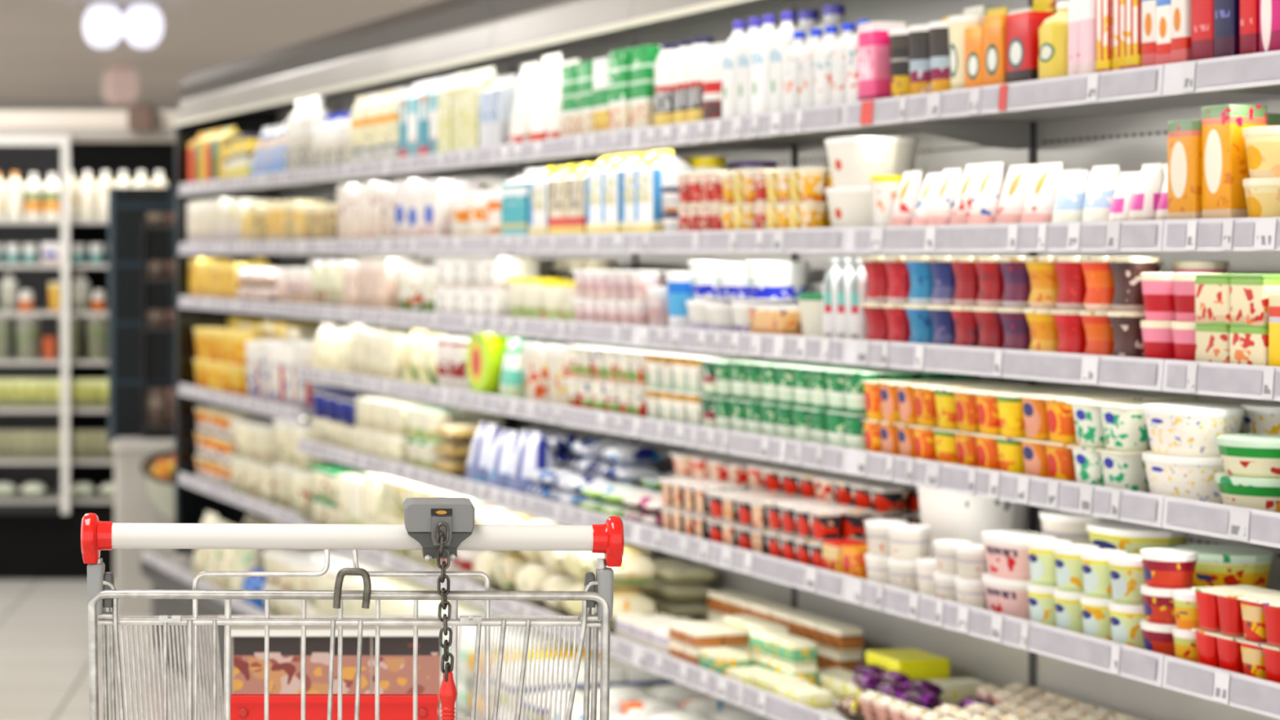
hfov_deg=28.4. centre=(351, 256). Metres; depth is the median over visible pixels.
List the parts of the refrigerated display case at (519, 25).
price rail, canopy trim, price rail, price rail, price rail, price rail, price rail, price rail, panel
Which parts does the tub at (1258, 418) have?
lid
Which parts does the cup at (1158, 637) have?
lid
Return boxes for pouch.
[250,126,272,175]
[262,124,284,173]
[271,120,287,172]
[279,136,287,171]
[889,170,923,226]
[911,173,942,225]
[928,168,962,225]
[950,163,982,224]
[967,162,1004,224]
[995,164,1036,223]
[1020,162,1062,222]
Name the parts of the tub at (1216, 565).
lid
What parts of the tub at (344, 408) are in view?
lid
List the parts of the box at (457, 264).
lid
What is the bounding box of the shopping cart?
[80,497,623,719]
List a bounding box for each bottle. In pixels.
[0,172,5,219]
[0,273,17,311]
[6,172,23,219]
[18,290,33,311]
[25,173,42,219]
[44,173,61,219]
[70,171,78,219]
[71,273,89,311]
[79,171,96,219]
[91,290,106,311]
[97,171,114,219]
[115,171,132,186]
[133,171,149,186]
[151,171,167,186]
[242,568,266,611]
[286,100,305,170]
[295,98,312,169]
[302,97,331,168]
[313,115,336,167]
[324,113,348,166]
[335,111,351,164]
[350,96,367,163]
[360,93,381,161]
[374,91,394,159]
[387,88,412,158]
[654,42,679,125]
[675,40,692,123]
[679,158,690,164]
[688,36,715,121]
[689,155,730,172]
[702,42,725,119]
[721,20,746,117]
[737,17,761,115]
[751,14,776,114]
[769,11,799,111]
[782,31,806,110]
[795,9,819,39]
[800,28,822,108]
[805,4,857,43]
[814,25,838,106]
[822,258,842,337]
[831,22,854,104]
[835,258,855,338]
[846,19,870,102]
[848,258,867,339]
[1038,0,1069,79]
[1067,0,1080,75]
[1080,0,1095,74]
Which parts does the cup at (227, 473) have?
lid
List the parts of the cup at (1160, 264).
lid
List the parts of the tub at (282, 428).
lid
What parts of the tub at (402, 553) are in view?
lid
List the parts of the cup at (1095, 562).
lid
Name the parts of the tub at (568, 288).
lid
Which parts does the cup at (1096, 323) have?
lid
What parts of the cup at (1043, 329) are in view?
lid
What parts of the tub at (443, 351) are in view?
lid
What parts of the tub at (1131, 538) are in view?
lid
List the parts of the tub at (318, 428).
lid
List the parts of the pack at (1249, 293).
lid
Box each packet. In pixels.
[857,689,887,719]
[872,695,902,719]
[888,700,915,719]
[903,705,931,719]
[920,711,947,719]
[933,703,961,717]
[942,716,959,719]
[951,708,978,719]
[964,702,991,715]
[966,714,995,719]
[976,683,1001,704]
[982,706,1008,719]
[991,688,1018,704]
[994,700,1024,712]
[998,712,1026,719]
[1004,681,1031,693]
[1008,693,1034,705]
[1011,705,1040,718]
[1022,686,1046,698]
[1024,697,1054,711]
[1028,711,1056,719]
[1036,691,1064,703]
[1040,703,1071,716]
[1051,715,1071,719]
[1054,696,1084,708]
[1058,708,1089,719]
[1071,702,1100,714]
[1076,714,1106,719]
[1088,706,1120,719]
[1106,712,1137,719]
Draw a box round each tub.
[0,315,12,359]
[14,315,40,359]
[57,315,83,359]
[85,315,108,359]
[193,327,229,359]
[193,357,208,388]
[204,328,243,360]
[204,360,220,391]
[216,329,256,362]
[216,361,231,393]
[227,363,248,396]
[228,331,268,364]
[244,341,260,399]
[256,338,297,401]
[262,549,306,587]
[262,583,279,615]
[267,343,285,404]
[272,418,311,466]
[273,462,293,510]
[275,269,287,302]
[275,554,320,590]
[276,599,292,615]
[281,342,296,407]
[284,267,310,302]
[288,422,331,471]
[288,467,314,515]
[289,560,335,600]
[289,599,308,615]
[292,340,332,411]
[296,268,313,303]
[304,549,342,555]
[304,565,350,607]
[306,603,315,615]
[310,464,355,498]
[310,495,328,524]
[311,386,351,417]
[311,417,331,444]
[318,552,352,561]
[323,390,364,420]
[323,420,353,447]
[324,468,369,502]
[324,500,336,524]
[333,558,371,567]
[335,393,377,422]
[335,424,355,450]
[348,395,384,425]
[348,426,355,451]
[348,564,390,576]
[379,476,399,516]
[379,514,396,554]
[392,480,411,520]
[392,518,408,559]
[395,267,423,311]
[405,483,426,497]
[406,406,444,439]
[406,437,422,467]
[408,550,422,564]
[418,267,435,311]
[418,487,440,497]
[419,408,457,441]
[419,440,449,472]
[421,550,439,568]
[435,336,471,388]
[435,491,458,497]
[439,556,457,571]
[448,195,470,235]
[449,337,475,391]
[455,496,500,520]
[457,550,484,583]
[465,191,501,235]
[473,177,514,191]
[484,191,501,235]
[493,183,501,191]
[506,277,550,317]
[520,342,580,403]
[521,278,567,319]
[542,280,574,319]
[545,344,585,405]
[560,281,578,320]
[785,282,822,304]
[824,136,919,227]
[870,175,903,226]
[917,485,1029,557]
[1039,508,1113,544]
[1086,520,1188,554]
[1142,403,1244,504]
[1173,543,1274,588]
[1214,433,1279,512]
[1240,403,1279,434]
[1242,125,1279,217]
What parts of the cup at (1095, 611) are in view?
lid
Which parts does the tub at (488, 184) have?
lid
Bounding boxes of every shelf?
[0,219,108,225]
[0,263,108,268]
[0,309,108,315]
[0,355,108,364]
[0,407,108,413]
[0,458,114,464]
[0,488,114,503]
[143,225,174,227]
[143,278,174,280]
[143,327,174,329]
[143,425,174,428]
[167,559,193,573]
[224,187,299,191]
[274,504,314,523]
[280,178,408,186]
[301,410,315,417]
[353,169,507,179]
[442,160,580,170]
[519,600,707,635]
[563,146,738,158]
[708,124,920,143]
[813,695,848,719]
[933,91,1279,121]
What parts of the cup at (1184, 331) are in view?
lid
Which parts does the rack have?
post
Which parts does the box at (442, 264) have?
lid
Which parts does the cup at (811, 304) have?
lid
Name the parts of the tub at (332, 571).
lid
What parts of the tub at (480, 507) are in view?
lid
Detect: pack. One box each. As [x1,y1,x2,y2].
[0,377,4,408]
[0,429,11,459]
[3,377,16,408]
[10,429,22,459]
[15,377,28,408]
[21,429,32,459]
[27,377,39,408]
[31,429,43,459]
[39,377,52,408]
[40,242,61,263]
[42,429,53,459]
[51,377,61,408]
[53,429,61,459]
[70,377,75,408]
[70,429,75,459]
[75,377,88,408]
[75,429,86,459]
[85,429,97,459]
[87,377,99,408]
[96,429,107,459]
[99,377,108,408]
[106,430,114,459]
[146,213,164,225]
[146,261,164,278]
[146,310,164,327]
[146,387,164,426]
[166,213,174,225]
[166,261,174,278]
[166,310,174,327]
[166,387,174,426]
[235,284,252,299]
[236,267,255,284]
[244,267,264,285]
[244,284,261,300]
[252,267,272,285]
[252,285,269,301]
[259,285,278,302]
[260,267,284,286]
[315,575,373,615]
[329,582,391,615]
[344,588,395,615]
[360,600,424,615]
[369,576,413,582]
[377,580,430,589]
[380,602,442,615]
[393,586,437,591]
[395,612,448,615]
[421,600,465,602]
[426,600,491,613]
[429,458,467,476]
[430,441,472,458]
[432,423,479,441]
[440,626,492,674]
[440,674,443,702]
[442,632,518,686]
[442,675,469,716]
[447,610,504,615]
[466,333,511,395]
[468,650,542,701]
[469,691,491,719]
[481,626,540,633]
[490,702,529,719]
[491,660,568,712]
[498,630,573,650]
[528,648,599,661]
[549,657,625,693]
[582,647,611,657]
[609,657,676,690]
[639,577,672,594]
[645,594,672,611]
[650,558,688,577]
[654,582,714,601]
[655,600,708,619]
[656,564,719,583]
[1051,169,1089,222]
[1062,168,1082,171]
[1081,164,1120,221]
[1107,171,1140,221]
[1128,163,1165,220]
[1155,173,1167,219]
[1161,163,1167,176]
[1195,273,1249,324]
[1195,321,1231,363]
[1230,274,1279,326]
[1230,322,1268,365]
[1268,293,1279,366]
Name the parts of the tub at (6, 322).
lid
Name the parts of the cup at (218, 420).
lid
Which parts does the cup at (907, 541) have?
lid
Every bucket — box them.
[685,299,737,329]
[688,261,745,299]
[705,302,734,331]
[712,262,750,300]
[730,301,784,332]
[743,261,809,301]
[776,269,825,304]
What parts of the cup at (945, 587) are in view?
lid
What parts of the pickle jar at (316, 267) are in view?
lid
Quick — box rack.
[142,216,174,439]
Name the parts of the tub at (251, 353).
lid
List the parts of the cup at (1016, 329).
lid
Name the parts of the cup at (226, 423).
lid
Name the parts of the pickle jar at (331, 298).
lid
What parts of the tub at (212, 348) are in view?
lid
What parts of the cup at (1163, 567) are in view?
lid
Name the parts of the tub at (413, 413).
lid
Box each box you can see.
[186,200,194,242]
[189,258,231,296]
[194,200,203,242]
[195,262,204,297]
[202,199,212,242]
[204,262,214,297]
[212,198,239,241]
[214,262,226,298]
[220,202,230,241]
[223,141,231,178]
[226,262,271,299]
[227,317,273,328]
[230,199,275,241]
[231,135,239,177]
[238,321,262,329]
[239,133,260,176]
[240,207,248,240]
[248,202,266,240]
[250,323,262,331]
[257,206,266,240]
[262,320,304,338]
[266,201,275,240]
[274,321,321,338]
[275,200,285,239]
[285,200,326,239]
[285,326,336,386]
[293,203,323,239]
[305,204,314,239]
[314,204,324,239]
[324,203,337,239]
[337,184,359,239]
[342,264,358,306]
[348,189,359,238]
[351,328,407,374]
[358,258,372,307]
[359,182,394,238]
[364,332,412,377]
[368,184,394,238]
[368,393,389,395]
[371,258,430,309]
[378,333,410,380]
[382,186,394,237]
[394,179,434,237]
[406,184,423,237]
[423,179,482,236]
[435,257,449,288]
[435,286,450,312]
[445,406,504,428]
[449,257,465,288]
[449,287,466,313]
[465,257,481,288]
[465,288,481,315]
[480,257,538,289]
[480,288,511,316]
[538,259,556,277]
[615,613,655,641]
[632,618,669,648]
[645,613,676,619]
[651,625,670,655]
[660,617,697,622]
[669,622,706,645]
[669,641,684,660]
[683,626,722,651]
[683,647,699,666]
[696,620,733,626]
[699,646,749,675]
[707,590,747,617]
[707,613,724,621]
[711,625,749,648]
[724,614,766,627]
[726,666,777,685]
[728,595,768,615]
[733,648,749,654]
[745,621,788,633]
[748,602,790,622]
[749,304,802,335]
[749,628,793,658]
[749,653,773,671]
[753,672,809,693]
[770,608,813,635]
[771,635,817,666]
[771,660,817,686]
[775,683,832,707]
[793,615,837,642]
[816,622,862,654]
[817,648,862,672]
[817,667,853,688]
[822,674,854,697]
[844,682,877,696]
[857,21,906,101]
[866,648,950,679]
[928,677,984,706]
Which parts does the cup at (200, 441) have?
lid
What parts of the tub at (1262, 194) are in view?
dessert tub, lid, lid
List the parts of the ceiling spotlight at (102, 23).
mounting plate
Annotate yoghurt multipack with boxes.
[227,417,272,457]
[228,454,244,493]
[240,421,273,462]
[240,458,257,498]
[253,424,277,466]
[253,462,276,504]
[563,345,637,380]
[563,377,595,409]
[570,298,599,322]
[571,270,598,298]
[587,346,662,383]
[587,381,621,413]
[592,270,652,299]
[592,299,622,324]
[613,349,690,386]
[613,384,648,417]
[615,270,689,301]
[615,300,649,325]
[641,351,718,390]
[641,387,675,421]
[657,505,685,533]
[658,477,721,510]
[667,451,751,479]
[667,474,693,478]
[668,354,753,393]
[668,391,705,426]
[675,172,702,205]
[675,204,701,231]
[680,481,747,515]
[680,511,710,539]
[696,170,739,204]
[696,204,724,230]
[697,359,768,398]
[697,395,733,430]
[703,457,780,487]
[703,489,786,523]
[703,517,738,546]
[718,204,744,230]
[719,170,746,204]
[725,360,814,401]
[726,398,764,435]
[731,495,804,529]
[731,524,768,555]
[739,203,768,229]
[740,168,777,204]
[742,462,813,493]
[745,487,782,493]
[756,363,844,404]
[756,402,796,439]
[762,169,791,204]
[762,203,789,228]
[762,498,841,535]
[762,529,797,561]
[774,468,848,498]
[785,168,834,202]
[785,202,831,228]
[786,360,822,363]
[787,405,830,444]
[788,365,881,408]
[790,504,873,542]
[790,536,867,568]
[808,474,884,506]
[822,362,857,365]
[822,368,919,413]
[822,409,867,450]
[845,480,919,514]
[853,365,896,368]
[859,379,947,422]
[859,418,901,455]
[866,511,920,537]
[891,368,980,379]
[893,382,985,426]
[893,422,938,461]
[921,378,1007,382]
[928,386,1035,431]
[928,427,980,467]
[956,382,1044,386]
[970,391,1074,437]
[970,432,1026,474]
[1001,385,1103,391]
[1016,393,1137,443]
[1016,438,1078,482]
[1041,389,1140,394]
[1066,400,1173,451]
[1066,444,1151,493]
[1091,392,1211,399]
[1145,398,1266,433]
[1191,585,1279,636]
[1191,627,1244,674]
[1236,594,1279,646]
[1236,638,1279,683]
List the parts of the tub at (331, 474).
lid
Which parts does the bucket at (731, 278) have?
lid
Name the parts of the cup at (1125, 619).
lid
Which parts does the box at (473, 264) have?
lid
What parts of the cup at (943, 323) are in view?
lid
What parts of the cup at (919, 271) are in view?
lid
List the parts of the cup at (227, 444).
lid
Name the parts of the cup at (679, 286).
lid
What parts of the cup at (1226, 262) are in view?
lid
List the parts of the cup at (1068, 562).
lid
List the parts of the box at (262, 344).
lid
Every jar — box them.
[0,244,2,263]
[41,336,58,359]
[72,244,86,263]
[89,244,103,263]
[309,261,324,304]
[321,261,337,305]
[334,261,358,306]
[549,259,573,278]
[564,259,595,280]
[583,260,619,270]
[661,186,680,213]
[661,212,679,231]
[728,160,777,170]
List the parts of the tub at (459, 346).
lid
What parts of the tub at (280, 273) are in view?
lid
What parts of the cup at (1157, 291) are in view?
lid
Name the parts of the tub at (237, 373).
lid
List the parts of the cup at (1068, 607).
lid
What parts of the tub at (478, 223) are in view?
lid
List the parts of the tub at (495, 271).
lid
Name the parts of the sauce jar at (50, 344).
lid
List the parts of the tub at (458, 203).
lid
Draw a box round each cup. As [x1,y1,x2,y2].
[5,244,20,263]
[22,244,37,263]
[48,282,61,311]
[194,430,206,456]
[194,454,206,479]
[195,406,230,431]
[203,408,239,434]
[203,432,216,458]
[203,457,216,483]
[212,410,248,436]
[212,435,225,462]
[212,460,225,486]
[221,412,258,439]
[221,438,231,464]
[221,462,232,489]
[230,420,238,456]
[230,456,238,491]
[235,458,244,493]
[236,421,244,457]
[242,460,250,496]
[243,422,250,460]
[248,424,257,462]
[248,462,257,498]
[255,426,264,463]
[255,464,264,501]
[262,427,277,466]
[262,466,276,504]
[566,347,582,378]
[566,380,581,407]
[573,271,587,298]
[573,300,586,321]
[577,381,594,409]
[578,348,594,380]
[583,271,598,298]
[583,300,598,322]
[591,349,607,382]
[591,382,606,411]
[595,271,610,299]
[595,301,608,323]
[604,351,620,383]
[604,384,620,413]
[606,271,622,299]
[606,301,621,324]
[617,272,634,300]
[617,351,634,385]
[617,386,633,415]
[618,302,632,324]
[630,272,662,301]
[630,302,649,325]
[630,353,648,386]
[630,387,648,417]
[644,355,662,388]
[644,390,662,419]
[646,286,669,327]
[658,355,675,390]
[658,391,674,421]
[660,272,666,286]
[660,507,673,530]
[661,480,673,506]
[666,271,701,328]
[671,356,688,391]
[671,393,688,423]
[671,454,692,476]
[671,483,684,510]
[671,511,684,533]
[677,174,693,205]
[677,207,689,231]
[682,485,696,512]
[682,513,695,536]
[684,358,704,393]
[685,395,704,426]
[688,173,702,204]
[688,206,701,231]
[688,457,711,479]
[693,487,721,515]
[693,515,709,539]
[698,173,712,204]
[698,206,711,230]
[701,361,718,396]
[701,397,717,427]
[706,493,724,519]
[706,520,723,543]
[707,461,728,482]
[709,172,724,204]
[709,205,723,230]
[714,362,733,398]
[714,399,733,430]
[720,173,734,204]
[720,206,733,230]
[720,496,737,523]
[720,524,737,546]
[721,488,745,490]
[725,464,750,487]
[729,363,748,399]
[729,400,747,432]
[731,173,746,204]
[732,205,744,229]
[734,499,753,526]
[734,527,752,551]
[742,172,756,204]
[742,205,755,229]
[744,402,763,435]
[745,364,764,401]
[746,466,764,489]
[749,502,768,529]
[749,530,768,555]
[753,171,768,203]
[753,204,767,229]
[760,365,779,403]
[760,404,778,437]
[761,469,782,493]
[764,172,779,204]
[764,205,778,228]
[765,502,782,532]
[765,533,782,558]
[775,367,795,404]
[775,406,795,439]
[776,171,791,203]
[776,204,789,228]
[778,472,799,496]
[778,506,796,535]
[778,535,796,561]
[787,170,802,202]
[787,204,801,228]
[791,368,812,407]
[791,408,812,442]
[793,508,811,538]
[793,539,811,565]
[795,475,817,498]
[796,293,822,337]
[798,169,826,202]
[799,204,826,227]
[808,370,829,408]
[808,410,829,444]
[808,511,842,542]
[808,542,822,568]
[813,478,835,502]
[822,538,866,573]
[823,170,834,202]
[824,204,831,227]
[825,372,847,411]
[826,413,846,447]
[831,481,853,506]
[839,511,869,540]
[840,544,868,579]
[843,373,883,413]
[843,414,867,450]
[849,484,873,510]
[860,257,888,302]
[860,302,888,341]
[863,382,883,419]
[863,421,882,453]
[864,519,908,555]
[864,551,891,585]
[869,488,910,514]
[869,515,910,521]
[879,384,901,422]
[879,422,900,455]
[882,257,911,302]
[882,302,911,342]
[882,373,915,380]
[886,557,918,592]
[887,523,931,560]
[888,27,910,97]
[896,386,917,424]
[897,425,916,457]
[903,257,933,303]
[903,303,933,343]
[906,489,919,513]
[907,24,931,94]
[908,516,920,524]
[913,387,937,426]
[913,427,937,461]
[915,373,949,379]
[915,557,937,596]
[926,257,955,304]
[926,304,955,345]
[928,20,951,92]
[933,390,958,429]
[933,430,958,464]
[933,538,972,573]
[933,570,958,602]
[948,257,979,305]
[948,305,979,346]
[948,373,980,378]
[954,392,980,431]
[954,432,979,467]
[954,543,988,578]
[954,575,987,609]
[972,257,1004,306]
[972,306,1004,348]
[975,394,1000,434]
[975,435,1000,471]
[981,529,1056,579]
[982,572,1031,620]
[996,257,1031,306]
[996,306,1031,350]
[996,396,1026,437]
[996,438,1025,474]
[1021,397,1050,439]
[1021,440,1049,478]
[1022,257,1058,307]
[1022,307,1058,351]
[1026,537,1072,586]
[1026,582,1057,626]
[1044,400,1076,443]
[1044,444,1076,482]
[1050,257,1086,309]
[1050,308,1086,353]
[1053,542,1099,591]
[1053,587,1084,634]
[1071,404,1105,447]
[1071,448,1104,486]
[1078,257,1114,310]
[1078,309,1115,355]
[1080,548,1127,598]
[1080,594,1112,640]
[1099,452,1148,493]
[1100,407,1149,451]
[1106,257,1160,311]
[1106,311,1146,357]
[1108,554,1146,604]
[1108,600,1146,648]
[1140,272,1177,319]
[1140,319,1177,359]
[1140,547,1197,588]
[1140,583,1195,624]
[1140,618,1176,657]
[1155,261,1163,272]
[1171,272,1218,321]
[1171,320,1196,360]
[1172,261,1225,273]
[1172,588,1199,629]
[1172,626,1198,662]
[1195,591,1220,631]
[1195,631,1219,667]
[1216,595,1244,636]
[1216,636,1244,674]
[1223,261,1228,273]
[1239,417,1244,433]
[1240,600,1266,642]
[1240,642,1266,679]
[1262,604,1279,646]
[1262,647,1279,683]
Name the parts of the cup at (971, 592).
lid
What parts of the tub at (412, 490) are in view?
lid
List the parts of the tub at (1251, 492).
lid, yoghurt tub, lid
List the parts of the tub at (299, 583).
lid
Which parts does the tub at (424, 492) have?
lid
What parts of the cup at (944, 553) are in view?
lid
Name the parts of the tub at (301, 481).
lid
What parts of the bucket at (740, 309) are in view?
lid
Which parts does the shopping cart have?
handle post, flap rod, flap rod, flap rod, flap rod, handle, flap rod, flap rod, flap rod, flap rod, handle post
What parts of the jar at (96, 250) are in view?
lid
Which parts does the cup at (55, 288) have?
lid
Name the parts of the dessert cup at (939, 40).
lid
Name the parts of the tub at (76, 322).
lid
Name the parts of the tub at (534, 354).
lid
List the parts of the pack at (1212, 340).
lid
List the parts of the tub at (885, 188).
lid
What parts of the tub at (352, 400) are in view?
lid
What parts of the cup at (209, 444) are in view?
lid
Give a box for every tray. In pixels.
[0,482,19,497]
[18,482,48,497]
[70,482,97,497]
[97,482,114,497]
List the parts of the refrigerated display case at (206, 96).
price rail, panel frame, price rail, price rail, price rail, price rail, price rail, canopy trim, panel, panel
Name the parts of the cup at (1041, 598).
lid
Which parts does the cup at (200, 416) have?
lid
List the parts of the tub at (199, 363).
lid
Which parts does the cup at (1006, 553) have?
lid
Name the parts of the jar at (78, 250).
lid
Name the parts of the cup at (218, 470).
lid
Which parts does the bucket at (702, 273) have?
lid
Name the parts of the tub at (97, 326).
lid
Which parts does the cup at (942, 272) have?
lid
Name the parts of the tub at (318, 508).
lid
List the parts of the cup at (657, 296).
lid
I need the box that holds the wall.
[0,100,181,110]
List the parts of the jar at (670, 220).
lid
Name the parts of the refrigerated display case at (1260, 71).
price rail, price rail, price rail, price rail, price rail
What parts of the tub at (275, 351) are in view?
lid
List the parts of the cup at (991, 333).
lid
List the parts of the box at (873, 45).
lid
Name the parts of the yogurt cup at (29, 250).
lid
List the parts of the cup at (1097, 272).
lid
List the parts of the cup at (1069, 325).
lid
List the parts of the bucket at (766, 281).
lid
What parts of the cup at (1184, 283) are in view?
lid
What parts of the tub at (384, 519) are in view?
lid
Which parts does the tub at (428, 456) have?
lid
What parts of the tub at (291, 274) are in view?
lid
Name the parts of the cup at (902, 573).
lid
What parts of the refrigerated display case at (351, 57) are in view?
price rail, price rail, price rail, price rail, price rail, price rail, price rail, canopy trim, panel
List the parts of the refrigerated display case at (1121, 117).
price rail, price rail, price rail, price rail, price rail, panel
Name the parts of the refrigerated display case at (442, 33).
price rail, price rail, price rail, price rail, price rail, price rail, canopy trim, panel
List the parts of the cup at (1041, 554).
lid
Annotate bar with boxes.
[849,662,887,678]
[851,671,882,691]
[874,680,909,700]
[879,670,911,684]
[896,688,944,709]
[902,679,946,697]
[953,696,994,709]
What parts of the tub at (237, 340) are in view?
lid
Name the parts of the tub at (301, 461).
lid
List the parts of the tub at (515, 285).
lid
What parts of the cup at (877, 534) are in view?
lid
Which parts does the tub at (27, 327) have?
lid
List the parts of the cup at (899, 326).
lid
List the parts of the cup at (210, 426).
lid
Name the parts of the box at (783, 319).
lid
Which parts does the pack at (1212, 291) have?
lid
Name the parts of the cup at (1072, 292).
lid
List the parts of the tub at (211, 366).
lid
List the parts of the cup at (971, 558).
lid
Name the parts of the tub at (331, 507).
lid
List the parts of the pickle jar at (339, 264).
lid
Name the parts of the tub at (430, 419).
lid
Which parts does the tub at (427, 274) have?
lid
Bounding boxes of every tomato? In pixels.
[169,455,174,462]
[171,467,174,479]
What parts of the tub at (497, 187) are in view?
lid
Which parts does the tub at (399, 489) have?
lid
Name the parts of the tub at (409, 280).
lid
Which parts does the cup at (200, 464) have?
lid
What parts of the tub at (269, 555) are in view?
lid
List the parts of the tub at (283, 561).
lid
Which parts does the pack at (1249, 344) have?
lid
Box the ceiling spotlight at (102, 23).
[80,0,166,48]
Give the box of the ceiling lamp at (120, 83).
[102,62,139,104]
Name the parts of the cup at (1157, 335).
lid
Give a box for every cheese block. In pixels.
[355,396,408,429]
[355,426,370,454]
[369,429,386,458]
[370,399,426,432]
[384,401,445,435]
[385,433,410,464]
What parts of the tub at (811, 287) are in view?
lid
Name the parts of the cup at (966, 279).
lid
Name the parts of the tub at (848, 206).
lid, yoghurt tub, lid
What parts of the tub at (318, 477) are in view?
lid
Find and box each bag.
[191,510,219,580]
[204,519,227,586]
[216,549,238,590]
[230,549,264,599]
[243,512,257,523]
[247,259,254,262]
[253,257,267,262]
[257,517,271,550]
[262,519,281,550]
[309,323,335,368]
[323,327,349,370]
[336,473,371,524]
[337,323,364,373]
[348,477,363,524]
[363,474,386,524]
[400,328,426,382]
[415,333,444,386]
[465,422,501,484]
[471,550,511,588]
[474,507,521,524]
[485,428,520,488]
[492,554,535,591]
[495,513,544,555]
[499,337,526,399]
[506,430,555,495]
[508,61,540,143]
[511,336,537,342]
[513,561,560,604]
[514,427,564,436]
[520,520,564,562]
[520,688,591,719]
[525,484,569,500]
[526,468,578,484]
[528,53,563,141]
[533,337,567,342]
[538,573,584,613]
[540,551,569,573]
[543,432,594,452]
[546,58,579,138]
[546,701,623,719]
[551,451,588,470]
[551,474,612,491]
[552,491,596,506]
[560,551,595,581]
[562,582,584,616]
[568,438,624,457]
[568,457,620,476]
[569,341,591,345]
[578,498,616,513]
[580,483,639,498]
[586,546,657,590]
[589,684,655,706]
[589,714,643,719]
[590,342,617,345]
[591,588,659,631]
[597,463,668,484]
[598,443,666,464]
[599,487,661,503]
[599,503,638,518]
[613,697,687,719]
[621,493,662,508]
[622,508,659,523]
[623,541,654,559]
[630,483,657,488]
[639,476,671,488]
[640,497,663,513]
[640,513,662,528]
[644,711,713,719]
[646,682,708,702]
[664,471,675,476]
[677,694,742,715]
[709,707,773,719]
[831,694,865,719]
[942,13,961,21]
[963,4,985,15]
[985,6,1008,17]
[1008,7,1031,14]
[1031,0,1057,12]
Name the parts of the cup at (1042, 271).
lid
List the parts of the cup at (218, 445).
lid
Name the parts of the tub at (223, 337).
lid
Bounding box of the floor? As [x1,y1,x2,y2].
[0,579,223,719]
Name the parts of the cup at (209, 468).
lid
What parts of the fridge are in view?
door rail, door rail, panel, fascia trim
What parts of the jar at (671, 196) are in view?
lid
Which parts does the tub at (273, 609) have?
lid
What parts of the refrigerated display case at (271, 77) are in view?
price rail, price rail, price rail, price rail, price rail, price rail, canopy trim, panel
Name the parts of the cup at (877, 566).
lid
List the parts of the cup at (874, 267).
lid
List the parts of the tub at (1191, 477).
lid, yoghurt tub, lid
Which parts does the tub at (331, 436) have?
lid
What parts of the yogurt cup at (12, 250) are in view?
lid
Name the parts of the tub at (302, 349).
lid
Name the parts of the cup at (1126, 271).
lid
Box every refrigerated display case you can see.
[140,59,339,691]
[191,39,415,698]
[257,13,512,615]
[378,0,635,709]
[440,0,795,716]
[626,0,1028,719]
[844,0,1279,719]
[1162,49,1279,719]
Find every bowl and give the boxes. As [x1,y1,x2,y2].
[140,448,194,559]
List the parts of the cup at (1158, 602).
lid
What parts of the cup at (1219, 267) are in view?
lid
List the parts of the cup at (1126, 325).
lid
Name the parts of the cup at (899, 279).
lid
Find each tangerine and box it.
[151,466,165,476]
[155,459,168,472]
[158,472,172,479]
[164,462,174,475]
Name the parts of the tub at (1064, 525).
lid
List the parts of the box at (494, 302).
lid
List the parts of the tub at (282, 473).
lid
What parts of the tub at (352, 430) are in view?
lid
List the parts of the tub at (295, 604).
lid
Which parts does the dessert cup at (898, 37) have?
lid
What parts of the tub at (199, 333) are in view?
lid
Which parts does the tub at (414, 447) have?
lid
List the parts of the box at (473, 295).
lid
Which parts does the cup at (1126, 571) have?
lid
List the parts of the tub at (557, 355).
lid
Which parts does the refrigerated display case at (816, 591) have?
price rail, price rail, price rail, price rail, price rail, price rail, panel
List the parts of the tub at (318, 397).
lid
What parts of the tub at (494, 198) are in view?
lid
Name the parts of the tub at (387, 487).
lid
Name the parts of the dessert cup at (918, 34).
lid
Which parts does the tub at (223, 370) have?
lid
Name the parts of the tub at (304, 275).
lid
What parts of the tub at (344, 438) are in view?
lid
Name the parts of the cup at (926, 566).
lid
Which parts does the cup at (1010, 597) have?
lid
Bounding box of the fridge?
[0,103,177,579]
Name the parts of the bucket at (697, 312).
lid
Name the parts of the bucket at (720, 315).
lid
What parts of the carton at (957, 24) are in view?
lid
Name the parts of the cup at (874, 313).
lid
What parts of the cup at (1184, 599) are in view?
lid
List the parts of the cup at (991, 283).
lid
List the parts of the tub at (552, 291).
lid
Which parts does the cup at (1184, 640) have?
lid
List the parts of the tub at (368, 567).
lid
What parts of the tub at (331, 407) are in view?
lid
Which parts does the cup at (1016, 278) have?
lid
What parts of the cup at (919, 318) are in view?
lid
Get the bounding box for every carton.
[188,132,205,182]
[195,131,209,182]
[199,129,215,181]
[204,128,222,180]
[212,127,229,179]
[218,126,241,178]
[399,82,421,156]
[407,80,431,155]
[417,78,442,155]
[428,75,453,153]
[437,72,468,152]
[452,69,480,150]
[463,66,501,149]
[479,76,502,146]
[488,74,518,146]
[501,168,546,235]
[528,165,567,234]
[548,164,582,234]
[561,63,577,137]
[564,162,596,233]
[577,60,592,135]
[586,155,619,233]
[592,57,608,133]
[600,152,638,232]
[608,48,629,131]
[620,151,653,232]
[629,44,661,128]
[635,149,693,231]
[947,14,986,89]
[964,25,983,88]
[983,14,1007,85]
[1005,11,1057,83]
[1095,0,1112,72]
[1112,0,1124,70]
[1124,0,1142,68]
[1142,0,1156,66]
[1156,0,1170,65]
[1167,120,1201,219]
[1170,0,1191,63]
[1191,0,1213,60]
[1201,104,1266,218]
[1213,0,1239,57]
[1240,0,1259,54]
[1259,0,1279,52]
[1266,113,1279,126]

